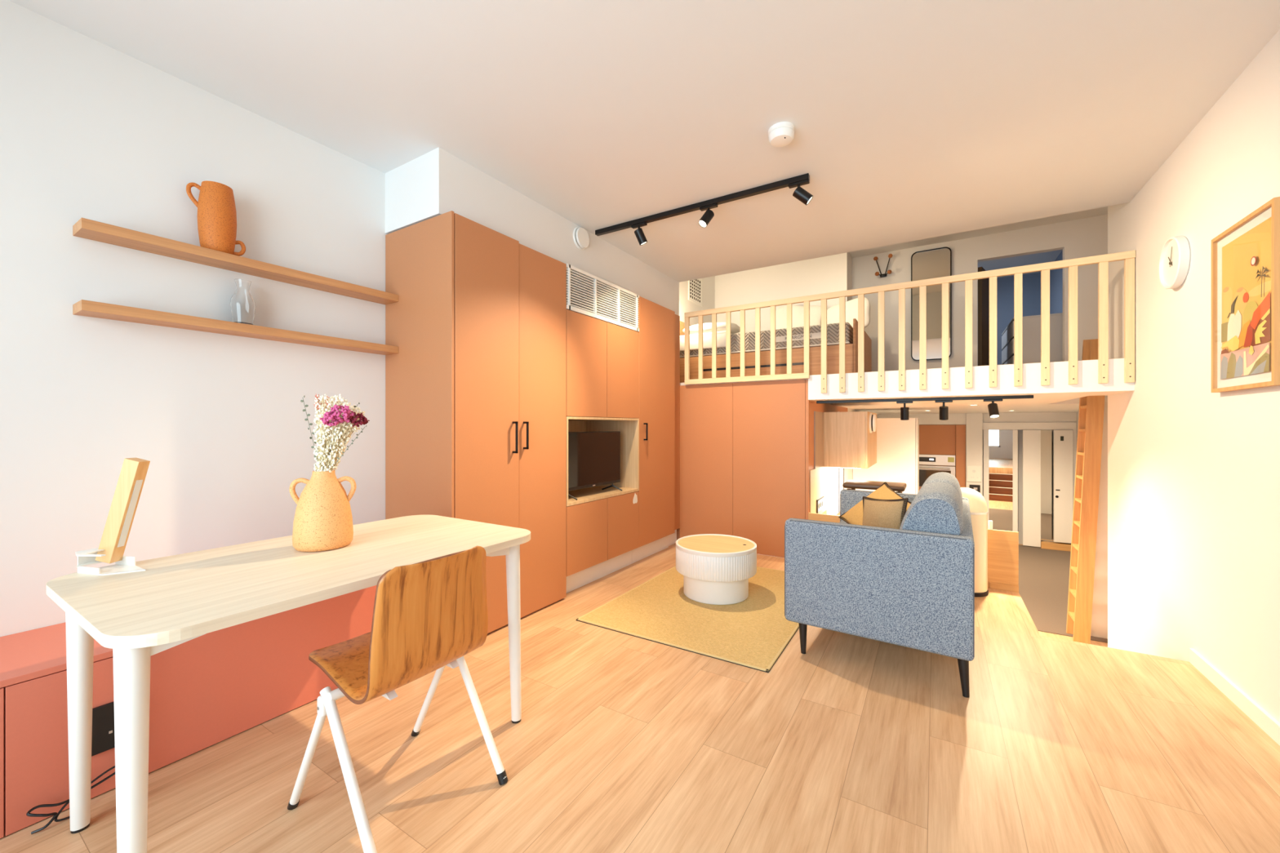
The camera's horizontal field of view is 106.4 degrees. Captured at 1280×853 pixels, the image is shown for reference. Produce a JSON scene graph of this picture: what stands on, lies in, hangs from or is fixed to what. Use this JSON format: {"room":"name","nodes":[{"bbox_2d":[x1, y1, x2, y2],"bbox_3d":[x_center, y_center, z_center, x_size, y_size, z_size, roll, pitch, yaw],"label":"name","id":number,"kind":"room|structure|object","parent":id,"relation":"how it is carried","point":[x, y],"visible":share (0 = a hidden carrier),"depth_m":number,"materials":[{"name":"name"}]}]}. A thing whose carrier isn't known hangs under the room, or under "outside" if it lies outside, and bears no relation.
{"room":"studio apartment","nodes":[
{"label":"studio apartment","id":0,"kind":"room"},
{"bbox_2d":[0,0,715,636],"bbox_3d":[-1.025,-0.600,3.718,0.100,3.580,8.150,0,0,32],"label":"wall","id":1,"kind":"structure","parent":0,"point":[91,130],"depth_m":1.99,"materials":[{"name":"paint"}]},
{"bbox_2d":[72,217,398,304],"bbox_3d":[-1.769,-0.740,2.287,0.138,0.038,1.206,0,0,32],"label":"wall shelf","id":2,"kind":"object","parent":1,"relation":"attached to","point":[84,228],"visible":1,"depth_m":2.09,"materials":[{"name":"brown wood"}]},
{"bbox_2d":[186,181,245,256],"bbox_3d":[-1.872,-0.910,2.119,0.159,0.302,0.132,0,0,-7],"label":"jug","id":3,"kind":"object","parent":2,"relation":"on","point":[216,216],"visible":0.94,"depth_m":2.07,"materials":[{"name":"orange ceramic"}]},
{"bbox_2d":[72,299,398,355],"bbox_3d":[-1.769,-0.442,2.287,0.138,0.038,1.206,0,0,32],"label":"wall shelf","id":4,"kind":"object","parent":1,"relation":"attached to","point":[82,308],"visible":1,"depth_m":2.08,"materials":[{"name":"brown wood"}]},
{"bbox_2d":[230,279,255,324],"bbox_3d":[-1.822,-0.565,2.197,0.092,0.207,0.092,0,0,32],"label":"carafe","id":5,"kind":"object","parent":4,"relation":"on","point":[242,305],"visible":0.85,"depth_m":2.17,"materials":[{"name":"clear glass"}]},
{"bbox_2d":[688,278,702,306],"bbox_3d":[0.749,-1.860,6.484,0.012,0.380,0.420,0,0,32],"label":"air vent","id":6,"kind":"object","parent":1,"relation":"in","point":[695,286],"visible":0.81,"depth_m":6.49,"materials":[{"name":"white paint"}]},
{"bbox_2d":[385,146,679,315],"bbox_3d":[-0.552,-1.323,3.908,0.506,0.355,2.830,0,0,32],"label":"wall","id":7,"kind":"structure","parent":0,"point":[436,183],"depth_m":2.95,"materials":[{"name":"paint"}]},
{"bbox_2d":[573,226,589,250],"bbox_3d":[-0.435,-1.410,3.583,0.034,0.168,0.168,0,0,32],"label":"valve","id":8,"kind":"object","parent":7,"relation":"attached to","point":[580,236],"visible":1,"depth_m":3.55,"materials":[{"name":"white plastic"}]},
{"bbox_2d":[0,542,1279,852],"bbox_3d":[0.085,1.615,1.728,3.881,0.850,5.730,0,0,32],"label":"floor","id":9,"kind":"structure","parent":0,"point":[621,743],"depth_m":1.69,"materials":[{"name":"brown wood"}]},
{"bbox_2d":[0,585,376,838],"bbox_3d":[-2.078,0.962,1.452,0.483,0.457,2.947,0,0,32],"label":"cabinet","id":10,"kind":"object","parent":9,"relation":"on","point":[206,690],"visible":0.48,"depth_m":1.70,"materials":[{"name":"pink laminate"}]},
{"bbox_2d":[91,701,115,756],"bbox_3d":[-1.720,0.974,1.560,0.014,0.149,0.108,0,0,32],"label":"panel","id":11,"kind":"object","parent":10,"relation":"attached to","point":[103,716],"visible":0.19,"depth_m":1.54,"materials":[{"name":"black plastic"}]},
{"bbox_2d":[26,743,115,834],"bbox_3d":[-1.729,1.111,1.483,0.044,0.154,0.211,0,0,26],"label":"power cable","id":12,"kind":"object","parent":11,"relation":"hanging from","point":[55,815],"visible":0.62,"depth_m":1.43,"materials":[{"name":"black plastic"}]},
{"bbox_2d":[45,515,530,852],"bbox_3d":[-1.077,0.815,1.696,0.815,0.750,1.225,0,0,32],"label":"desk","id":13,"kind":"object","parent":9,"relation":"on","point":[178,599],"visible":0.81,"depth_m":1.37,"materials":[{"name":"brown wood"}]},
{"bbox_2d":[75,457,150,575],"bbox_3d":[-1.608,0.269,1.466,0.198,0.341,0.116,0,0,2],"label":"desk lamp","id":14,"kind":"object","parent":13,"relation":"on","point":[132,476],"visible":1,"depth_m":1.48,"materials":[{"name":"brown wood"}]},
{"bbox_2d":[288,470,356,551],"bbox_3d":[-1.157,0.301,1.751,0.187,0.278,0.187,0,0,32],"label":"vase","id":15,"kind":"object","parent":13,"relation":"on","point":[323,518],"visible":0.97,"depth_m":1.69,"materials":[{"name":"orange ceramic"}]},
{"bbox_2d":[300,394,369,472],"bbox_3d":[-1.098,0.036,1.759,0.187,0.309,0.172,0,0,22],"label":"bouquet","id":16,"kind":"object","parent":15,"relation":"in","point":[328,453],"visible":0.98,"depth_m":1.73,"materials":[{"name":"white plant"}]},
{"bbox_2d":[287,545,507,852],"bbox_3d":[-0.772,0.791,1.548,0.511,0.811,0.452,0,0,32],"label":"desk chair","id":17,"kind":"object","parent":9,"relation":"on","point":[428,615],"visible":1,"depth_m":1.41,"materials":[{"name":"brown wood"}]},
{"bbox_2d":[385,210,566,633],"bbox_3d":[-0.991,0.028,3.059,0.645,2.325,0.923,0,0,32],"label":"wardrobe","id":18,"kind":"object","parent":9,"relation":"on","point":[476,381],"visible":0.86,"depth_m":2.77,"materials":[{"name":"wood"}]},
{"bbox_2d":[566,309,639,593],"bbox_3d":[-0.515,0.031,3.867,0.606,2.318,0.948,0,0,32],"label":"media cabinet","id":19,"kind":"object","parent":9,"relation":"on","point":[602,357],"visible":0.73,"depth_m":3.70,"materials":[{"name":"wood"}]},
{"bbox_2d":[568,431,622,500],"bbox_3d":[-0.385,0.286,3.734,0.185,0.493,0.750,0,0,32],"label":"television","id":20,"kind":"object","parent":19,"relation":"in","point":[593,457],"visible":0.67,"depth_m":3.71,"materials":[{"name":"black plastic"}]},
{"bbox_2d":[566,263,639,332],"bbox_3d":[-0.279,-0.970,3.723,0.059,0.311,0.943,0,0,32],"label":"ventilation grille","id":21,"kind":"object","parent":19,"relation":"attached to","point":[588,295],"visible":0.97,"depth_m":3.65,"materials":[{"name":"white plastic"}]},
{"bbox_2d":[632,493,637,503],"bbox_3d":[-0.041,0.608,4.059,0.002,0.092,0.072,0,0,32],"label":"sticker","id":22,"kind":"object","parent":19,"relation":"attached to","point":[635,498],"visible":1,"depth_m":4.06,"materials":[{"name":"beige paper"}]},
{"bbox_2d":[604,296,675,563],"bbox_3d":[-0.075,0.031,4.546,0.641,2.318,0.663,0,0,32],"label":"tall cabinet","id":23,"kind":"object","parent":9,"relation":"on","point":[656,322],"visible":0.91,"depth_m":4.37,"materials":[{"name":"wood"}]},
{"bbox_2d":[668,314,679,546],"bbox_3d":[0.117,0.031,4.945,0.548,2.318,0.214,0,0,32],"label":"filler panel","id":24,"kind":"object","parent":9,"relation":"on","point":[673,537],"visible":0.18,"depth_m":4.84,"materials":[{"name":"laminate"}]},
{"bbox_2d":[575,565,799,672],"bbox_3d":[0.550,1.185,3.331,1.191,0.010,1.661,0,0,32],"label":"rug","id":25,"kind":"object","parent":9,"relation":"on","point":[754,632],"visible":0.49,"depth_m":2.92,"materials":[{"name":"carpet"}]},
{"bbox_2d":[675,533,756,604],"bbox_3d":[0.536,1.002,3.389,0.564,0.358,0.564,0,0,32],"label":"coffee table","id":26,"kind":"object","parent":25,"relation":"on","point":[716,569],"visible":1,"depth_m":3.19,"materials":[{"name":"white paint"}]},
{"bbox_2d":[678,535,754,552],"bbox_3d":[0.536,0.840,3.389,0.531,0.024,0.531,0,0,32],"label":"tray","id":27,"kind":"object","parent":26,"relation":"on","point":[689,544],"depth_m":3.35,"materials":[{"name":"yellow wood"}]},
{"bbox_2d":[842,480,906,493],"bbox_3d":[1.853,0.818,3.780,0.430,0.745,0.290,0,0,32],"label":"stool","id":28,"kind":"object","parent":9,"relation":"on","point":[898,487],"visible":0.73,"depth_m":3.72,"materials":[{"name":"brown wood"}]},
{"bbox_2d":[784,471,974,697],"bbox_3d":[1.517,0.751,2.918,0.824,0.880,1.500,0,0,34],"label":"sofa","id":29,"kind":"object","parent":9,"relation":"on","point":[912,585],"visible":0.99,"depth_m":2.26,"materials":[{"name":"fabric"}]},
{"bbox_2d":[838,482,911,524],"bbox_3d":[1.565,0.568,3.171,0.304,0.364,0.459,0,0,-1],"label":"throw pillow","id":30,"kind":"object","parent":29,"relation":"on","point":[855,515],"visible":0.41,"depth_m":3.22,"materials":[{"name":"fabric"}]},
{"bbox_2d":[862,496,908,528],"bbox_3d":[1.370,0.550,2.704,0.123,0.327,0.327,0,0,-27],"label":"throw pillow","id":31,"kind":"object","parent":29,"relation":"on","point":[887,513],"visible":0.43,"depth_m":2.66,"materials":[{"name":"beige fabric"}]},
{"bbox_2d":[899,481,964,535],"bbox_3d":[1.529,0.515,2.516,0.282,0.400,0.645,0,0,34],"label":"cushion","id":32,"kind":"object","parent":29,"relation":"on","point":[936,508],"depth_m":2.25,"materials":[{"name":"fabric"}]},
{"bbox_2d":[919,471,962,506],"bbox_3d":[1.895,0.513,3.064,0.282,0.404,0.648,0,0,34],"label":"cushion","id":33,"kind":"object","parent":29,"relation":"on","point":[941,477],"depth_m":2.94,"materials":[{"name":"fabric"}]},
{"bbox_2d":[808,512,1018,592],"bbox_3d":[2.103,0.975,3.828,1.459,0.430,0.034,0,0,32],"label":"panel","id":34,"kind":"object","parent":9,"relation":"on","point":[1002,545],"visible":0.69,"depth_m":3.49,"materials":[{"name":"brown wood"}]},
{"bbox_2d":[988,520,992,529],"bbox_3d":[2.588,0.728,3.534,0.026,0.065,0.026,0,0,32],"label":"candle","id":35,"kind":"object","parent":34,"relation":"on","point":[990,522],"visible":1,"depth_m":3.52,"materials":[{"name":"white paint"}]},
{"bbox_2d":[960,487,988,596],"bbox_3d":[2.360,0.817,3.479,0.280,0.746,0.280,0,0,32],"label":"pedal bin","id":36,"kind":"object","parent":9,"relation":"on","point":[979,511],"visible":0.48,"depth_m":3.35,"materials":[{"name":"beige metal"}]},
{"bbox_2d":[8,0,1279,282],"bbox_3d":[0.274,-1.945,1.653,4.281,0.890,5.800,0,0,32],"label":"ceiling","id":37,"kind":"structure","parent":0,"point":[913,120],"depth_m":2.13,"materials":[{"name":"paint"}]},
{"bbox_2d":[595,173,813,245],"bbox_3d":[0.342,-1.408,3.250,1.596,0.184,0.126,0,0,32],"label":"track light","id":38,"kind":"object","parent":37,"relation":"attached to","point":[801,194],"visible":1,"depth_m":3.15,"materials":[{"name":"black metal"}]},
{"bbox_2d":[768,121,794,146],"bbox_3d":[0.714,-1.468,2.420,0.128,0.064,0.128,0,0,32],"label":"smoke detector","id":39,"kind":"object","parent":37,"relation":"attached to","point":[781,134],"visible":1,"depth_m":2.38,"materials":[{"name":"white plastic"}]},
{"bbox_2d":[715,252,852,333],"bbox_3d":[1.995,-1.370,6.790,1.811,1.840,0.450,0,0,32],"label":"wall","id":40,"kind":"structure","parent":0,"point":[829,273],"depth_m":6.58,"materials":[{"name":"paint"}]},
{"bbox_2d":[847,408,878,488],"bbox_3d":[3.756,0.902,7.994,0.100,2.275,4.350,0,0,32],"label":"wall","id":41,"kind":"structure","parent":0,"point":[850,469],"depth_m":6.35,"materials":[{"name":"paint"}]},
{"bbox_2d":[826,411,848,515],"bbox_3d":[2.285,0.410,5.507,0.010,1.160,1.388,0,0,32],"label":"backsplash","id":42,"kind":"structure","parent":41,"relation":"attached to","point":[837,477],"depth_m":5.33,"materials":[{"name":"tile"}]},
{"bbox_2d":[683,358,1114,382],"bbox_3d":[3.226,-0.453,6.000,4.736,0.006,4.800,0,0,32],"label":"floor","id":43,"kind":"structure","parent":0,"point":[1109,358],"depth_m":3.60,"materials":[{"name":"brown wood"}]},
{"bbox_2d":[680,318,871,382],"bbox_3d":[1.630,-0.893,5.917,2.085,0.874,1.398,0,0,32],"label":"bed","id":44,"kind":"object","parent":43,"relation":"on","point":[833,330],"visible":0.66,"depth_m":5.18,"materials":[{"name":"brown wood"}]},
{"bbox_2d":[680,330,732,351],"bbox_3d":[0.866,-1.005,5.855,0.640,0.190,0.528,0,0,32],"label":"sheet","id":45,"kind":"object","parent":44,"relation":"on","point":[721,335],"visible":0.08,"depth_m":5.60,"materials":[{"name":"white fabric"}]},
{"bbox_2d":[682,322,740,334],"bbox_3d":[0.882,-1.180,5.868,0.687,0.178,0.544,0,0,32],"label":"duvet","id":46,"kind":"object","parent":45,"relation":"on","point":[707,327],"visible":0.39,"depth_m":5.63,"materials":[{"name":"white fabric"}]},
{"bbox_2d":[775,304,821,329],"bbox_3d":[2.041,-1.359,6.252,0.646,0.518,0.234,0,0,23],"label":"pillow","id":47,"kind":"object","parent":44,"relation":"on","point":[797,311],"visible":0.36,"depth_m":6.20,"materials":[{"name":"white fabric"}]},
{"bbox_2d":[826,297,870,328],"bbox_3d":[2.542,-1.343,5.908,0.560,0.488,0.293,0,0,32],"label":"pillow","id":48,"kind":"object","parent":44,"relation":"on","point":[851,306],"visible":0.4,"depth_m":5.83,"materials":[{"name":"white fabric"}]},
{"bbox_2d":[1001,312,1062,364],"bbox_3d":[5.028,-0.887,6.177,0.471,0.862,1.215,0,0,32],"label":"dresser","id":49,"kind":"object","parent":43,"relation":"on","point":[1031,324],"visible":0.35,"depth_m":5.69,"materials":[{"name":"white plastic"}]},
{"bbox_2d":[680,358,1134,414],"bbox_3d":[3.688,-0.343,6.749,4.736,0.215,6.640,0,0,32],"label":"loft floor edge","id":50,"kind":"object","parent":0,"point":[1060,396],"visible":0.59,"depth_m":3.76,"materials":[{"name":"white paint"}]},
{"bbox_2d":[684,250,1135,393],"bbox_3d":[1.837,-0.716,3.969,3.250,0.855,0.035,0,0,32],"label":"railing","id":51,"kind":"object","parent":50,"relation":"attached to","point":[1103,260],"visible":1,"depth_m":3.66,"materials":[{"name":"brown wood"}]},
{"bbox_2d":[816,395,1033,420],"bbox_3d":[2.289,-0.143,4.000,1.552,0.184,0.103,0,0,34],"label":"track light","id":52,"kind":"object","parent":50,"relation":"attached to","point":[993,407],"visible":1,"depth_m":3.87,"materials":[{"name":"black metal"}]},
{"bbox_2d":[878,413,965,424],"bbox_3d":[5.388,-0.135,9.195,1.415,0.200,0.590,0,0,32],"label":"wall","id":53,"kind":"structure","parent":0,"point":[924,419],"depth_m":8.83,"materials":[{"name":"paint"}]},
{"bbox_2d":[965,413,982,495],"bbox_3d":[6.077,0.902,8.735,0.238,2.275,0.650,0,0,32],"label":"wall pier","id":54,"kind":"object","parent":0,"point":[974,421],"visible":0.36,"depth_m":8.46,"materials":[{"name":"paint"}]},
{"bbox_2d":[967,465,981,482],"bbox_3d":[5.897,0.833,8.451,0.203,0.285,0.021,0,0,32],"label":"intercom","id":55,"kind":"object","parent":54,"relation":"attached to","point":[974,472],"visible":1,"depth_m":8.44,"materials":[{"name":"white plastic"}]},
{"bbox_2d":[969,484,980,492],"bbox_3d":[5.907,1.095,8.447,0.155,0.130,0.019,0,0,32],"label":"thermostat","id":56,"kind":"object","parent":54,"relation":"attached to","point":[977,487],"visible":0.72,"depth_m":8.43,"materials":[{"name":"black plastic"}]},
{"bbox_2d":[849,206,1107,278],"bbox_3d":[3.712,-2.340,6.787,4.736,0.100,6.550,0,0,32],"label":"beam","id":57,"kind":"structure","parent":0,"point":[1049,256],"depth_m":5.92,"materials":[{"name":"paint"}]},
{"bbox_2d":[852,214,1107,371],"bbox_3d":[4.112,-1.370,5.806,3.025,1.840,0.100,0,0,32],"label":"wall","id":58,"kind":"structure","parent":0,"point":[1086,237],"depth_m":5.77,"materials":[{"name":"paint"}]},
{"bbox_2d":[873,253,892,277],"bbox_3d":[3.176,-2.102,6.256,0.223,0.274,0.117,0,0,32],"label":"coat hook rack","id":59,"kind":"object","parent":58,"relation":"attached to","point":[890,255],"visible":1,"depth_m":6.26,"materials":[{"name":"black metal"}]},
{"bbox_2d":[911,247,951,360],"bbox_3d":[3.654,-1.528,6.012,0.433,1.385,0.029,0,0,32],"label":"wall mirror","id":60,"kind":"object","parent":58,"relation":"attached to","point":[937,262],"visible":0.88,"depth_m":6.00,"materials":[{"name":"black mirror"}]},
{"bbox_2d":[982,422,1070,544],"bbox_3d":[6.688,0.985,8.298,1.260,2.110,0.050,0,0,32],"label":"wall","id":61,"kind":"structure","parent":0,"point":[1020,431],"depth_m":8.32,"materials":[{"name":"paint"}]},
{"bbox_2d":[983,430,1017,531],"bbox_3d":[6.290,1.045,8.357,0.478,1.970,0.030,0,0,35],"label":"mirror door","id":62,"kind":"structure","parent":61,"relation":"in","point":[1000,446],"depth_m":8.34,"materials":[{"name":"white paint"}]},
{"bbox_2d":[1040,430,1059,542],"bbox_3d":[6.881,1.044,8.049,0.260,1.972,0.030,0,0,35],"label":"mirror door","id":63,"kind":"structure","parent":61,"relation":"in","point":[1046,436],"depth_m":8.05,"materials":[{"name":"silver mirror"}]},
{"bbox_2d":[1040,430,1053,541],"bbox_3d":[6.877,0.990,8.042,0.250,1.860,0.015,0,0,35],"label":"mirror glass","id":64,"kind":"object","parent":63,"relation":"attached to","point":[1046,436],"depth_m":8.05,"materials":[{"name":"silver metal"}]},
{"bbox_2d":[996,249,1062,364],"bbox_3d":[4.832,-1.370,6.683,1.800,1.840,2.150,0,0,32],"label":"wall","id":65,"kind":"structure","parent":0,"point":[1031,282],"depth_m":7.21,"materials":[{"name":"blue paint"}]},
{"bbox_2d":[977,266,989,365],"bbox_3d":[4.444,-1.205,6.129,0.796,1.490,0.041,0,0,-44],"label":"door","id":66,"kind":"structure","parent":65,"relation":"in","point":[983,284],"depth_m":5.89,"materials":[{"name":"brown paint"}]},
{"bbox_2d":[982,412,1076,422],"bbox_3d":[6.746,-0.152,8.392,1.260,0.165,0.530,0,0,32],"label":"lintel","id":67,"kind":"object","parent":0,"point":[1037,416],"visible":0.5,"depth_m":8.13,"materials":[{"name":"paint"}]},
{"bbox_2d":[1018,545,1107,643],"bbox_3d":[4.776,2.036,6.776,2.915,0.008,4.250,0,0,32],"label":"floor","id":68,"kind":"structure","parent":0,"point":[1043,573],"depth_m":6.08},
{"bbox_2d":[853,417,919,493],"bbox_3d":[3.353,0.965,6.521,0.757,2.150,0.620,0,0,32],"label":"wall","id":69,"kind":"structure","parent":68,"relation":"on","point":[897,439],"depth_m":6.20,"materials":[{"name":"white paint"}]},
{"bbox_2d":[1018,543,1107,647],"bbox_3d":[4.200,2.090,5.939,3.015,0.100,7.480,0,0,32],"label":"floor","id":70,"kind":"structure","parent":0,"point":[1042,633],"depth_m":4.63,"materials":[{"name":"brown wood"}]},
{"bbox_2d":[676,379,847,557],"bbox_3d":[1.296,0.811,5.646,1.818,2.458,2.210,0,0,32],"label":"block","id":71,"kind":"object","parent":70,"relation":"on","point":[747,448],"visible":0.52,"depth_m":4.53,"materials":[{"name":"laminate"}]},
{"bbox_2d":[809,466,827,513],"bbox_3d":[1.717,0.620,4.587,0.010,0.460,0.770,0,0,32],"label":"wall","id":72,"kind":"structure","parent":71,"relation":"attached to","point":[819,476],"depth_m":4.53,"materials":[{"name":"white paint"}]},
{"bbox_2d":[816,495,824,513],"bbox_3d":[1.714,0.739,4.563,0.012,0.129,0.342,0,0,32],"label":"socket","id":73,"kind":"object","parent":72,"relation":"attached to","point":[820,502],"visible":0.98,"depth_m":4.54,"materials":[{"name":"white plastic"}]},
{"bbox_2d":[813,411,823,468],"bbox_3d":[1.714,0.125,4.580,0.012,0.530,0.395,0,0,32],"label":"boards","id":74,"kind":"object","parent":71,"relation":"attached to","point":[818,416],"visible":1,"depth_m":4.52,"materials":[{"name":"brown wood"}]},
{"bbox_2d":[823,411,876,468],"bbox_3d":[2.211,0.132,5.011,0.402,0.548,0.850,0,0,32],"label":"upper cabinet","id":75,"kind":"object","parent":71,"relation":"attached to","point":[848,441],"visible":1,"depth_m":4.65,"materials":[{"name":"brown wood"}]},
{"bbox_2d":[869,413,876,432],"bbox_3d":[2.304,-0.035,4.736,0.046,0.200,0.200,0,0,32],"label":"valve","id":76,"kind":"object","parent":75,"relation":"attached to","point":[873,421],"visible":1,"depth_m":4.68,"materials":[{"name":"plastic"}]},
{"bbox_2d":[919,424,965,489],"bbox_3d":[5.668,1.005,9.017,0.748,2.070,0.580,0,0,32],"label":"oven tower","id":77,"kind":"object","parent":70,"relation":"on","point":[944,439],"visible":0.36,"depth_m":8.75,"materials":[{"name":"laminate"}]},
{"bbox_2d":[919,454,955,486],"bbox_3d":[5.456,0.824,8.814,0.590,0.603,0.068,0,0,32],"label":"oven","id":78,"kind":"object","parent":77,"relation":"in","point":[926,471],"visible":0.59,"depth_m":8.84,"materials":[{"name":"metal"}]},
{"bbox_2d":[1066,338,1105,644],"bbox_3d":[4.235,0.599,4.541,0.241,2.877,0.298,0,0,32],"label":"ladder","id":79,"kind":"object","parent":70,"relation":"on","point":[1091,415],"visible":0.87,"depth_m":4.44,"materials":[{"name":"brown wood"}]},
{"bbox_2d":[1076,412,1079,442],"bbox_3d":[5.896,-0.175,5.721,0.100,4.430,6.070,0,0,32],"label":"wall","id":80,"kind":"structure","parent":0,"point":[1077,413],"depth_m":7.79,"materials":[{"name":"paint"}]},
{"bbox_2d":[982,422,1076,512],"bbox_3d":[6.595,0.986,8.150,1.253,2.108,0.040,0,0,32],"label":"trim","id":81,"kind":"structure","parent":80,"relation":"attached to","point":[1052,425],"depth_m":7.98,"materials":[{"name":"white paint"}]},
{"bbox_2d":[1022,430,1040,546],"bbox_3d":[6.614,1.040,8.083,0.235,1.960,0.025,0,0,32],"label":"door","id":82,"kind":"structure","parent":81,"relation":"attached to","point":[1031,438],"depth_m":8.07,"materials":[{"name":"white paint"}]},
{"bbox_2d":[1040,540,1071,551],"bbox_3d":[6.898,1.985,7.928,0.405,0.110,0.140,0,0,32],"label":"trim","id":83,"kind":"structure","parent":80,"relation":"attached to","point":[1044,544],"depth_m":7.89,"materials":[{"name":"brown wood"}]},
{"bbox_2d":[1053,430,1072,543],"bbox_3d":[6.946,0.983,7.857,0.241,1.845,0.060,0,0,29],"label":"door","id":84,"kind":"structure","parent":80,"relation":"in","point":[1062,439],"depth_m":7.85,"materials":[{"name":"white paint"}]},
{"bbox_2d":[1090,401,1107,639],"bbox_3d":[4.677,0.902,4.545,0.738,2.275,0.150,0,0,32],"label":"pier","id":85,"kind":"object","parent":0,"point":[1100,604],"visible":0.14,"depth_m":4.60,"materials":[{"name":"paint"}]},
{"bbox_2d":[1107,29,1279,723],"bbox_3d":[2.261,-0.175,0.649,0.955,4.430,6.380,0,0,32],"label":"wall","id":86,"kind":"structure","parent":0,"point":[1193,471],"depth_m":2.38,"materials":[{"name":"paint"}]},
{"bbox_2d":[1158,235,1191,288],"bbox_3d":[2.853,-0.875,2.557,0.043,0.270,0.270,0,0,32],"label":"wall clock","id":87,"kind":"object","parent":86,"relation":"attached to","point":[1175,254],"visible":1,"depth_m":2.53,"materials":[{"name":"white plastic"}]},
{"bbox_2d":[1189,648,1279,745],"bbox_3d":[1.504,1.155,0.345,0.014,0.070,4.868,0,0,32],"label":"baseboard","id":88,"kind":"structure","parent":86,"relation":"attached to","point":[1271,726],"depth_m":2.03,"materials":[{"name":"white paint"}]},
{"bbox_2d":[1211,196,1279,392],"bbox_3d":[2.506,-0.505,1.984,0.029,0.700,0.480,0,0,32],"label":"framed print","id":89,"kind":"object","parent":86,"relation":"attached to","point":[1246,255],"visible":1,"depth_m":1.96,"materials":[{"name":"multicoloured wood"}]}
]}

